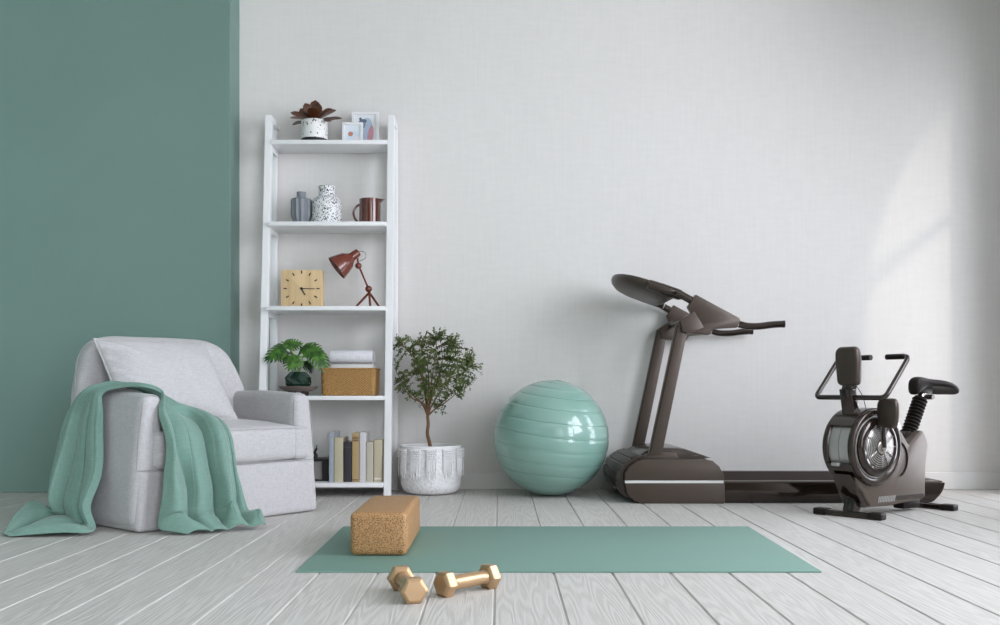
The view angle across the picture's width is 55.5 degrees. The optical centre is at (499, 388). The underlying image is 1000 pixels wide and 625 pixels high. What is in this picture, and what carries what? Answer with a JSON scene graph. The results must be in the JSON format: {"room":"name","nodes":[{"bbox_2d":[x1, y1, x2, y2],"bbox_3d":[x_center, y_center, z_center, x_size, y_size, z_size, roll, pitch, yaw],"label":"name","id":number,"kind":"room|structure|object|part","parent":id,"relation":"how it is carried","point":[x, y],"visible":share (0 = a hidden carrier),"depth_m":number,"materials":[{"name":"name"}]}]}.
{"room":"home gym","nodes":[
{"label":"home gym","id":0,"kind":"room"},
{"bbox_2d":[0,0,238,492],"bbox_3d":[-2.631,-1.075,5.600,2.138,3.350,0.200,0,0,0],"label":"wall","id":1,"kind":"structure","parent":0,"point":[119,119],"depth_m":5.50,"materials":[{"name":"green paint"}]},
{"bbox_2d":[0,489,999,624],"bbox_3d":[-0.320,0.650,1.625,7.160,0.100,8.450,0,0,0],"label":"floor","id":2,"kind":"structure","parent":0,"point":[913,566],"depth_m":2.99,"materials":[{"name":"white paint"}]},
{"bbox_2d":[71,336,315,532],"bbox_3d":[-1.459,0.173,4.514,0.721,0.853,0.981,0,0,39],"label":"armchair","id":3,"kind":"object","parent":2,"relation":"on","point":[270,431],"visible":0.73,"depth_m":4.36,"materials":[{"name":"grey fabric"}]},
{"bbox_3d":[-1.716,0.300,4.187,0.646,0.590,0.148,0,0,39],"label":"arm","id":4,"kind":"part","parent":3,"relation":"part of","materials":[{"name":"grey fabric"}]},
{"bbox_2d":[3,380,265,536],"bbox_3d":[-1.550,0.279,4.079,1.093,0.634,0.438,0,0,-4],"label":"throw blanket","id":5,"kind":"object","parent":3,"relation":"on","point":[204,490],"visible":0.99,"depth_m":4.06,"materials":[{"name":"green fabric"}]},
{"bbox_3d":[-1.659,0.128,4.677,0.203,0.762,0.925,0,0,39],"label":"backrest","id":6,"kind":"part","parent":3,"relation":"part of","materials":[{"name":"grey fabric"}]},
{"bbox_2d":[95,339,236,418],"bbox_3d":[-1.548,-0.039,4.430,0.272,0.374,0.610,0,0,39],"label":"cushion","id":7,"kind":"object","parent":3,"relation":"on","point":[186,373],"depth_m":4.37,"materials":[{"name":"grey fabric"}]},
{"bbox_2d":[161,419,295,463],"bbox_3d":[-1.401,0.247,4.467,0.569,0.220,0.712,0,0,39],"label":"seat cushion","id":8,"kind":"object","parent":3,"relation":"on","point":[257,441],"depth_m":4.42,"materials":[{"name":"grey fabric"}]},
{"bbox_3d":[-1.189,0.300,4.831,0.645,0.587,0.148,0,0,39],"label":"arm","id":9,"kind":"part","parent":3,"relation":"part of","materials":[{"name":"grey fabric"}]},
{"bbox_2d":[259,115,397,495],"bbox_3d":[-0.987,-0.490,5.460,0.758,2.180,0.430,0,0,0],"label":"ladder shelf","id":10,"kind":"object","parent":2,"relation":"on","point":[272,227],"visible":0.8,"depth_m":5.45,"materials":[{"name":"white paint"}]},
{"bbox_3d":[-1.334,-0.490,5.399,0.040,2.180,0.242,0,0,0],"label":"post","id":11,"kind":"part","parent":10,"relation":"part of","materials":[{"name":"white paint"}]},
{"bbox_3d":[-1.320,-0.426,5.527,0.006,0.031,0.246,0,0,0],"label":"rail","id":12,"kind":"part","parent":10,"relation":"part of","materials":[{"name":"white paint"}]},
{"bbox_3d":[-1.346,-0.470,5.655,0.040,2.140,0.040,0,0,0],"label":"post","id":13,"kind":"part","parent":10,"relation":"part of","materials":[{"name":"white paint"}]},
{"bbox_3d":[-1.320,-0.910,5.549,0.006,0.031,0.202,0,0,0],"label":"rail","id":14,"kind":"part","parent":10,"relation":"part of","materials":[{"name":"white paint"}]},
{"bbox_3d":[-1.320,-1.391,5.571,0.006,0.031,0.158,0,0,0],"label":"rail","id":15,"kind":"part","parent":10,"relation":"part of","materials":[{"name":"white paint"}]},
{"bbox_3d":[-1.334,-1.559,5.595,0.036,0.038,0.160,0,0,0],"label":"rail","id":16,"kind":"part","parent":10,"relation":"part of","materials":[{"name":"white paint"}]},
{"bbox_2d":[279,386,317,395],"bbox_3d":[-1.137,0.011,5.360,0.220,0.054,0.220,0,0,0],"label":"dish","id":17,"kind":"object","parent":10,"relation":"on","point":[305,390],"visible":0.81,"depth_m":5.29,"materials":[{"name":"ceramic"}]},
{"bbox_2d":[263,339,329,385],"bbox_3d":[-1.141,-0.141,5.358,0.378,0.296,0.167,0,0,0],"label":"monstera","id":18,"kind":"object","parent":17,"relation":"on","point":[296,378],"visible":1,"depth_m":5.33,"materials":[{"name":"green plant"}]},
{"bbox_2d":[285,372,310,385],"bbox_3d":[-1.140,-0.044,5.360,0.149,0.104,0.148,0,0,0],"label":"vase","id":19,"kind":"object","parent":17,"relation":"on","point":[292,378],"depth_m":5.31,"materials":[{"name":"green glass"}]},
{"bbox_2d":[291,191,311,220],"bbox_3d":[-1.150,-1.045,5.500,0.117,0.189,0.117,0,0,0],"label":"ceramic vase","id":20,"kind":"object","parent":10,"relation":"on","point":[301,206],"visible":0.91,"depth_m":5.46,"materials":[{"name":"grey ceramic"}]},
{"bbox_2d":[281,270,323,305],"bbox_3d":[-1.134,-0.574,5.456,0.236,0.215,0.068,0,0,0],"label":"clock","id":21,"kind":"object","parent":10,"relation":"on","point":[298,287],"visible":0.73,"depth_m":5.43,"materials":[{"name":"brown wood"}]},
{"bbox_2d":[290,100,341,139],"bbox_3d":[-1.069,-1.553,5.530,0.303,0.245,0.211,0,0,0],"label":"potted plant","id":22,"kind":"object","parent":10,"relation":"on","point":[313,127],"visible":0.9,"depth_m":5.49,"materials":[{"name":"white stone"}]},
{"bbox_3d":[-1.081,-1.440,5.535,0.155,0.020,0.155,0,0,0],"label":"pot","id":23,"kind":"part","parent":22,"relation":"part of","materials":[{"name":"ceramic"}]},
{"bbox_3d":[-1.081,-1.496,5.535,0.153,0.124,0.153,0,0,0],"label":"pot","id":24,"kind":"part","parent":22,"relation":"part of","materials":[{"name":"white ceramic"}]},
{"bbox_2d":[314,457,328,480],"bbox_3d":[-1.035,0.458,5.440,0.130,0.125,0.160,0,0,0],"label":"storage box","id":25,"kind":"object","parent":10,"relation":"on","point":[321,464],"visible":0.52,"depth_m":5.38,"materials":[{"name":"black paint"}]},
{"bbox_2d":[313,445,317,458],"bbox_3d":[-1.049,0.358,5.400,0.025,0.077,0.022,0,0,0],"label":"figurine","id":26,"kind":"object","parent":25,"relation":"on","point":[315,450],"visible":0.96,"depth_m":5.39,"materials":[{"name":"black paint"}]},
{"bbox_3d":[-1.029,0.460,5.385,0.050,0.102,0.010,0,0,0],"label":"panel","id":27,"kind":"part","parent":25,"relation":"part of","materials":[{"name":"grey"}]},
{"bbox_2d":[312,185,341,220],"bbox_3d":[-1.006,-1.063,5.520,0.173,0.227,0.173,0,0,0],"label":"ceramic jar","id":28,"kind":"object","parent":10,"relation":"on","point":[325,207],"visible":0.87,"depth_m":5.45,"materials":[{"name":"white ceramic"}]},
{"bbox_2d":[329,431,339,481],"bbox_3d":[-0.943,0.382,5.415,0.028,0.277,0.211,0,0,0],"label":"book","id":29,"kind":"object","parent":10,"relation":"on","point":[332,435],"visible":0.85,"depth_m":5.31,"materials":[{"name":"grey paper"}]},
{"bbox_2d":[334,436,347,481],"bbox_3d":[-0.902,0.396,5.405,0.050,0.248,0.190,0,0,0],"label":"book","id":30,"kind":"object","parent":10,"relation":"on","point":[339,441],"visible":0.86,"depth_m":5.31,"materials":[{"name":"beige paper"}]},
{"bbox_2d":[344,440,351,481],"bbox_3d":[-0.853,0.408,5.400,0.045,0.224,0.181,0,0,0],"label":"book","id":31,"kind":"object","parent":10,"relation":"on","point":[347,444],"visible":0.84,"depth_m":5.31,"materials":[{"name":"grey paper"}]},
{"bbox_2d":[320,368,380,395],"bbox_3d":[-0.853,-0.040,5.440,0.320,0.156,0.228,0,0,0],"label":"wicker basket","id":32,"kind":"object","parent":10,"relation":"on","point":[334,381],"visible":1,"depth_m":5.33,"materials":[{"name":"brown wicker"}]},
{"bbox_2d":[331,363,375,367],"bbox_3d":[-0.840,-0.070,5.455,0.242,0.156,0.160,0,0,0],"label":"folded towel","id":33,"kind":"object","parent":32,"relation":"in","point":[334,365],"visible":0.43,"depth_m":5.40,"materials":[{"name":"white fabric"}]},
{"bbox_2d":[330,351,374,362],"bbox_3d":[-0.846,-0.185,5.457,0.242,0.069,0.145,0,0,0],"label":"folded towel","id":34,"kind":"object","parent":33,"relation":"on","point":[335,356],"visible":1,"depth_m":5.39,"materials":[{"name":"white fabric"}]},
{"bbox_2d":[342,122,362,139],"bbox_3d":[-0.862,-1.494,5.574,0.120,0.131,0.058,0,0,0],"label":"picture frame","id":35,"kind":"object","parent":10,"relation":"on","point":[350,130],"visible":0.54,"depth_m":5.56,"materials":[{"name":"white paint"}]},
{"bbox_2d":[345,125,359,139],"bbox_3d":[-0.862,-1.494,5.559,0.094,0.104,0.011,0,0,0],"label":"print","id":36,"kind":"object","parent":35,"relation":"attached to","point":[352,132],"depth_m":5.56},
{"bbox_2d":[329,249,379,305],"bbox_3d":[-0.837,-0.635,5.447,0.296,0.340,0.144,0,0,0],"label":"desk lamp","id":37,"kind":"object","parent":10,"relation":"on","point":[342,263],"visible":0.98,"depth_m":5.45,"materials":[{"name":"brown metal"}]},
{"bbox_3d":[-0.895,-0.720,5.447,0.181,0.170,0.144,0,0,0],"label":"lamp shade","id":38,"kind":"part","parent":37,"relation":"part of","materials":[{"name":"red metal"}]},
{"bbox_3d":[-0.792,-0.513,5.470,0.089,0.096,0.014,0,0,-15],"label":"leg","id":39,"kind":"part","parent":37,"relation":"part of","materials":[{"name":"red metal"}]},
{"bbox_3d":[-0.787,-0.643,5.480,0.072,0.139,0.016,0,0,0],"label":"arm","id":40,"kind":"part","parent":37,"relation":"part of","materials":[{"name":"red metal"}]},
{"bbox_3d":[-0.746,-0.513,5.438,0.014,0.097,0.096,0,0,-11],"label":"leg","id":41,"kind":"part","parent":37,"relation":"part of","materials":[{"name":"red metal"}]},
{"bbox_3d":[-0.724,-0.513,5.490,0.073,0.095,0.014,0,0,-19],"label":"leg","id":42,"kind":"part","parent":37,"relation":"part of","materials":[{"name":"red metal"}]},
{"bbox_2d":[352,431,358,481],"bbox_3d":[-0.808,0.383,5.410,0.039,0.274,0.201,0,0,0],"label":"book","id":43,"kind":"object","parent":10,"relation":"on","point":[355,436],"visible":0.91,"depth_m":5.31,"materials":[{"name":"brown paper"}]},
{"bbox_2d":[359,431,370,481],"bbox_3d":[-0.768,0.382,5.420,0.036,0.277,0.221,0,0,0],"label":"book","id":44,"kind":"object","parent":10,"relation":"on","point":[364,436],"visible":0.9,"depth_m":5.31,"materials":[{"name":"grey paper"}]},
{"bbox_2d":[352,112,378,139],"bbox_3d":[-0.796,-1.534,5.629,0.159,0.210,0.058,0,0,0],"label":"picture frame","id":45,"kind":"object","parent":10,"relation":"on","point":[370,120],"visible":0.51,"depth_m":5.61,"materials":[{"name":"white paint"}]},
{"bbox_2d":[355,115,375,139],"bbox_3d":[-0.796,-1.534,5.617,0.127,0.177,0.016,0,0,0],"label":"print","id":46,"kind":"object","parent":45,"relation":"attached to","point":[369,121],"depth_m":5.62},
{"bbox_2d":[352,197,384,220],"bbox_3d":[-0.758,-1.023,5.500,0.147,0.146,0.132,0,0,-42],"label":"jug","id":47,"kind":"object","parent":10,"relation":"on","point":[369,208],"visible":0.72,"depth_m":5.45,"materials":[{"name":"brown metal"}]},
{"bbox_3d":[-0.830,-1.015,5.500,0.048,0.120,0.013,0,0,0],"label":"handle","id":48,"kind":"part","parent":47,"relation":"part of","materials":[{"name":"brown ceramic"}]},
{"bbox_2d":[366,440,373,481],"bbox_3d":[-0.728,0.408,5.400,0.040,0.224,0.180,0,0,0],"label":"book","id":49,"kind":"object","parent":10,"relation":"on","point":[369,444],"visible":0.77,"depth_m":5.31,"materials":[{"name":"beige paper"}]},
{"bbox_2d":[374,438,383,481],"bbox_3d":[-0.681,0.402,5.405,0.048,0.236,0.191,0,0,0],"label":"book","id":50,"kind":"object","parent":10,"relation":"on","point":[378,443],"visible":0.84,"depth_m":5.31,"materials":[{"name":"beige paper"}]},
{"bbox_3d":[-0.628,-0.490,5.399,0.040,2.180,0.242,0,0,0],"label":"post","id":51,"kind":"part","parent":10,"relation":"part of","materials":[{"name":"white paint"}]},
{"bbox_3d":[-0.628,-0.470,5.655,0.040,2.140,0.040,0,0,0],"label":"post","id":52,"kind":"part","parent":10,"relation":"part of","materials":[{"name":"white paint"}]},
{"bbox_2d":[387,565,427,603],"bbox_3d":[-0.270,0.564,2.750,0.081,0.071,0.220,0,0,-17],"label":"dumbbell","id":53,"kind":"object","parent":2,"relation":"on","point":[413,590],"visible":1,"depth_m":2.65,"materials":[{"name":"gold metal"}]},
{"bbox_3d":[-0.270,0.564,2.750,0.049,0.049,0.140,0,0,-17],"label":"handle","id":54,"kind":"part","parent":53,"relation":"part of","materials":[{"name":"gold metal"}]},
{"bbox_2d":[397,443,463,494],"bbox_3d":[-0.398,0.460,5.475,0.382,0.278,0.382,0,0,9],"label":"plant pot","id":55,"kind":"object","parent":2,"relation":"on","point":[437,469],"visible":1,"depth_m":5.32,"materials":[{"name":"white ceramic"}]},
{"bbox_2d":[393,327,482,446],"bbox_3d":[-0.361,0.021,5.472,0.533,0.768,0.337,0,0,-6],"label":"potted tree","id":56,"kind":"object","parent":55,"relation":"on","point":[422,363],"visible":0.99,"depth_m":5.44,"materials":[{"name":"green plant"}]},
{"bbox_2d":[433,564,500,597],"bbox_3d":[-0.096,0.565,2.808,0.210,0.070,0.080,0,0,-43],"label":"dumbbell","id":57,"kind":"object","parent":2,"relation":"on","point":[446,583],"visible":1,"depth_m":2.78,"materials":[{"name":"gold metal"}]},
{"bbox_3d":[-0.096,0.565,2.808,0.134,0.049,0.049,0,0,-43],"label":"handle","id":58,"kind":"part","parent":57,"relation":"part of","materials":[{"name":"gold metal"}]},
{"bbox_2d":[494,380,608,495],"bbox_3d":[0.288,0.274,5.360,0.649,0.652,0.650,0,0,-13],"label":"exercise ball","id":59,"kind":"object","parent":2,"relation":"on","point":[551,437],"visible":1,"depth_m":5.12,"materials":[{"name":"teal plastic"}]},
{"bbox_2d":[295,526,820,572],"bbox_3d":[0.198,0.597,3.605,1.752,0.006,1.010,0,0,0],"label":"yoga mat","id":60,"kind":"object","parent":2,"relation":"on","point":[454,549],"visible":1,"depth_m":3.49,"materials":[{"name":"green plastic"}]},
{"bbox_2d":[351,496,419,554],"bbox_3d":[-0.432,0.516,3.652,0.204,0.154,0.555,0,0,0],"label":"block","id":61,"kind":"object","parent":60,"relation":"on","point":[383,525],"visible":1,"depth_m":3.38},
{"bbox_2d":[603,274,944,503],"bbox_3d":[1.474,-0.018,5.325,1.733,1.237,0.708,0,0,0],"label":"treadmill","id":62,"kind":"object","parent":2,"relation":"on","point":[654,472],"visible":0.91,"depth_m":4.99,"materials":[{"name":"brown metal"}]},
{"bbox_3d":[0.863,-0.003,5.617,0.148,0.668,0.004,0,0,0],"label":"edge trim","id":63,"kind":"part","parent":62,"relation":"part of","materials":[{"name":"black"}]},
{"bbox_3d":[0.863,-0.003,4.994,0.148,0.668,0.004,0,0,0],"label":"edge trim","id":64,"kind":"part","parent":62,"relation":"part of","materials":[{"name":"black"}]},
{"bbox_3d":[0.985,-0.481,5.641,0.130,0.097,0.040,0,0,0],"label":"console arm","id":65,"kind":"part","parent":62,"relation":"part of","materials":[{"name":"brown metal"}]},
{"bbox_3d":[0.935,0.344,5.325,0.399,0.052,0.470,0,0,0],"label":"hood lid","id":66,"kind":"part","parent":62,"relation":"part of","materials":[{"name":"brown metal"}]},
{"bbox_3d":[0.985,-0.481,5.010,0.130,0.097,0.040,0,0,0],"label":"console arm","id":67,"kind":"part","parent":62,"relation":"part of","materials":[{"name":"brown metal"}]},
{"bbox_3d":[1.123,-0.390,5.639,0.273,0.211,0.055,0,0,0],"label":"wing plate","id":68,"kind":"part","parent":62,"relation":"part of","materials":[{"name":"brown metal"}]},
{"bbox_3d":[1.123,-0.390,5.008,0.273,0.211,0.055,0,0,0],"label":"wing plate","id":69,"kind":"part","parent":62,"relation":"part of","materials":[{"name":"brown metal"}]},
{"bbox_3d":[1.346,-0.341,5.641,0.303,0.059,0.037,0,0,0],"label":"handle","id":70,"kind":"part","parent":62,"relation":"part of","materials":[{"name":"black rubber"}]},
{"bbox_3d":[1.346,-0.341,5.010,0.303,0.059,0.037,0,0,0],"label":"handle","id":71,"kind":"part","parent":62,"relation":"part of","materials":[{"name":"black rubber"}]},
{"bbox_3d":[1.723,0.490,5.027,1.177,0.009,0.075,0,0,0],"label":"foot rail","id":72,"kind":"part","parent":62,"relation":"part of","materials":[{"name":"brown metal"}]},
{"bbox_3d":[1.669,0.545,5.008,1.341,0.107,0.035,0,0,0],"label":"rail","id":73,"kind":"part","parent":62,"relation":"part of","materials":[{"name":"brown metal"}]},
{"bbox_2d":[813,346,958,520],"bbox_3d":[1.924,0.200,4.657,0.842,0.800,0.420,0,0,-31],"label":"exercise bike","id":74,"kind":"object","parent":2,"relation":"on","point":[871,462],"visible":1,"depth_m":4.48,"materials":[{"name":"grey metal"}]},
{"bbox_3d":[1.794,0.216,4.433,0.024,0.116,0.023,0,0,-31],"label":"crank arm","id":75,"kind":"part","parent":74,"relation":"part of","materials":[{"name":"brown metal"}]},
{"bbox_3d":[1.991,0.522,4.620,0.220,0.023,0.002,0,0,-31],"label":"plate","id":76,"kind":"part","parent":74,"relation":"part of","materials":[{"name":"grey metal"}]},
{"bbox_3d":[2.147,0.040,4.782,0.026,0.026,0.075,0,0,-31],"label":"clamp knob","id":77,"kind":"part","parent":74,"relation":"part of","materials":[{"name":"white metal"}]},
{"bbox_2d":[239,0,999,471],"bbox_3d":[-0.245,-1.075,5.775,6.910,3.350,0.150,0,0,0],"label":"wall","id":78,"kind":"structure","parent":0,"point":[828,169],"depth_m":5.70,"materials":[{"name":"white paint"}]},
{"bbox_2d":[315,472,999,488],"bbox_3d":[0.749,0.550,5.692,4.622,0.100,0.016,0,0,0],"label":"baseboard","id":79,"kind":"structure","parent":78,"relation":"attached to","point":[469,480],"depth_m":5.68,"materials":[{"name":"white paint"}]}
]}

